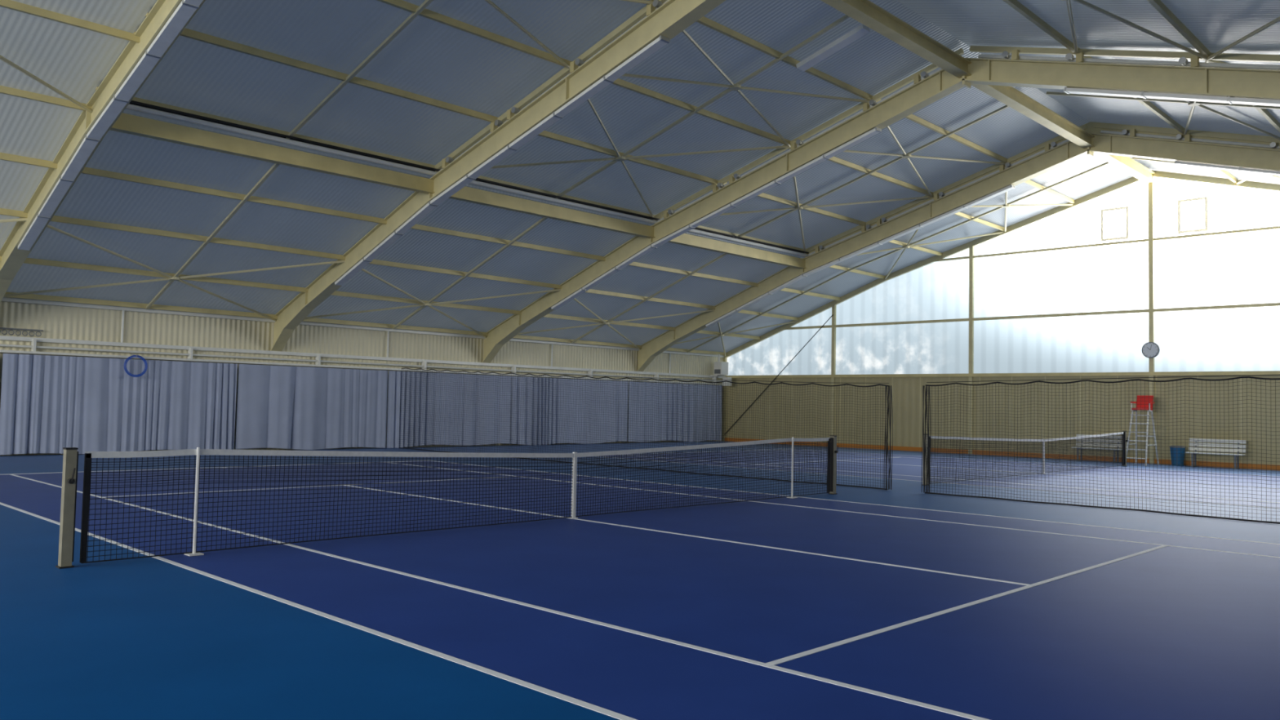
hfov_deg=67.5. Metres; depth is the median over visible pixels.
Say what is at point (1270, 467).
baseboard
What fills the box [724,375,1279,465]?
wall
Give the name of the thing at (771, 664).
court lines
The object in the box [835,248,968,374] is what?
window
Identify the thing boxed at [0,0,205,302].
rafter
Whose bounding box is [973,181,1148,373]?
window
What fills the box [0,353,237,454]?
curtain
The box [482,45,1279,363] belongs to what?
rafter
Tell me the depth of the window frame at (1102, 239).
33.04 m
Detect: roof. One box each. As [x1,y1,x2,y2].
[0,0,1279,355]
[0,0,1279,356]
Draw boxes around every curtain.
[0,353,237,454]
[235,364,387,449]
[386,370,511,448]
[510,376,628,444]
[627,381,721,442]
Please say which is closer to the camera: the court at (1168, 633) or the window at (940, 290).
the court at (1168, 633)
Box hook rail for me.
[0,327,43,336]
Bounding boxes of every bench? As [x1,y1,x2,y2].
[1071,434,1122,462]
[1185,438,1246,469]
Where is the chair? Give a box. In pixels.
[1126,395,1159,466]
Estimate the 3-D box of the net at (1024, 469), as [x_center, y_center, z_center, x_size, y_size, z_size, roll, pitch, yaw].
[10.670,2.460,25.288,0.153,1.104,12.970,-1,-4,44]
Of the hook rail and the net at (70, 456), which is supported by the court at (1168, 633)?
the net at (70, 456)
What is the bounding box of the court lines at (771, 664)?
[0,460,1279,719]
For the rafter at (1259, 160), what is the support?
attached to the roof at (732, 86)
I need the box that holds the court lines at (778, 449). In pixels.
[600,448,1279,508]
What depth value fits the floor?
6.72 m
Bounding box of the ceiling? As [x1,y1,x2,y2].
[0,0,1279,352]
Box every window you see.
[727,307,831,375]
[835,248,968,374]
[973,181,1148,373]
[1153,177,1279,372]
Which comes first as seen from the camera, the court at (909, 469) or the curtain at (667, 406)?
the court at (909, 469)
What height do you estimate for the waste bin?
0.640 m
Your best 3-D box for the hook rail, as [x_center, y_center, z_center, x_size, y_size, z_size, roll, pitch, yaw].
[-15.870,-0.715,24.421,0.100,0.177,1.100,-1,-4,44]
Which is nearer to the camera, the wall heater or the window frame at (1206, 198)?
the window frame at (1206, 198)
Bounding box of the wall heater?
[710,354,731,386]
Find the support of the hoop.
hanging from the wall at (56, 322)
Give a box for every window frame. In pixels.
[1100,206,1128,241]
[1177,196,1208,233]
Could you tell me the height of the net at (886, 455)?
2.699 m
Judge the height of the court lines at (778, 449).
0.004 m
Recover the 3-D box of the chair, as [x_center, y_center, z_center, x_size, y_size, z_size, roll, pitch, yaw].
[16.268,2.272,31.076,0.719,2.258,1.242,-1,-4,44]
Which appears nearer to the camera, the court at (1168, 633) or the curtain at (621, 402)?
the court at (1168, 633)
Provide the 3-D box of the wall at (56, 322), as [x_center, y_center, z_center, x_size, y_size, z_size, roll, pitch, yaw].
[-14.649,0.521,25.875,0.180,4.000,53.000,-1,-4,44]
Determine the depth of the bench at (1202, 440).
30.12 m
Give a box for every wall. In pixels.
[0,301,723,455]
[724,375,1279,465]
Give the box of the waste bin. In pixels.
[1169,445,1186,466]
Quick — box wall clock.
[1142,342,1159,358]
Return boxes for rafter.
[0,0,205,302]
[270,0,725,351]
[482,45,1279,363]
[636,123,1279,371]
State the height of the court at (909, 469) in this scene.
0.002 m
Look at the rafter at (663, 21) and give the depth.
21.27 m
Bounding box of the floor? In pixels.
[0,440,1279,719]
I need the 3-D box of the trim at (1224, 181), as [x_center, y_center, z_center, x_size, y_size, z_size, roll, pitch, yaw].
[17.120,-1.474,32.048,36.908,9.856,0.158,-1,-4,44]
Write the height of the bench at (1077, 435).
0.903 m
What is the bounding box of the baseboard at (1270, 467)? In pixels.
[724,437,1279,470]
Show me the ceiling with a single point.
(428, 58)
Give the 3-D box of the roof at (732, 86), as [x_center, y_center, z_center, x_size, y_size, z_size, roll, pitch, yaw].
[-1.171,-4.771,13.316,36.659,6.120,52.740,-1,-4,44]
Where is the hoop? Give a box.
[124,353,147,377]
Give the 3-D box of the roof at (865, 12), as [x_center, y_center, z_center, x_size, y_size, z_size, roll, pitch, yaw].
[-1.278,-4.726,13.204,36.470,5.858,53.000,-1,-4,44]
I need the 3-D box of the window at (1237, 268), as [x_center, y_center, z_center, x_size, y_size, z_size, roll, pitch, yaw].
[19.471,-3.011,29.986,6.300,6.930,0.001,-1,-4,44]
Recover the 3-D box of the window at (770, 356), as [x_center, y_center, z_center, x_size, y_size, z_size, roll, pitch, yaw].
[6.127,-0.850,42.835,6.020,3.266,0.001,-1,-4,44]
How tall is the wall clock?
0.540 m
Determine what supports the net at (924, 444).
on the floor
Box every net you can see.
[55,435,838,568]
[398,366,893,489]
[921,374,1279,524]
[922,431,1128,485]
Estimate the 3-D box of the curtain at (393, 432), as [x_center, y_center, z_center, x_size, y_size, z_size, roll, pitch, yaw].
[-6.590,1.755,33.565,0.180,2.560,5.076,-1,-4,44]
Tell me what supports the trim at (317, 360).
attached to the wall at (56, 322)
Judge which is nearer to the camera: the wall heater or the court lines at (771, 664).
the court lines at (771, 664)
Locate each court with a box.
[0,461,1279,719]
[603,448,1279,508]
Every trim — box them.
[0,297,724,385]
[721,169,1279,463]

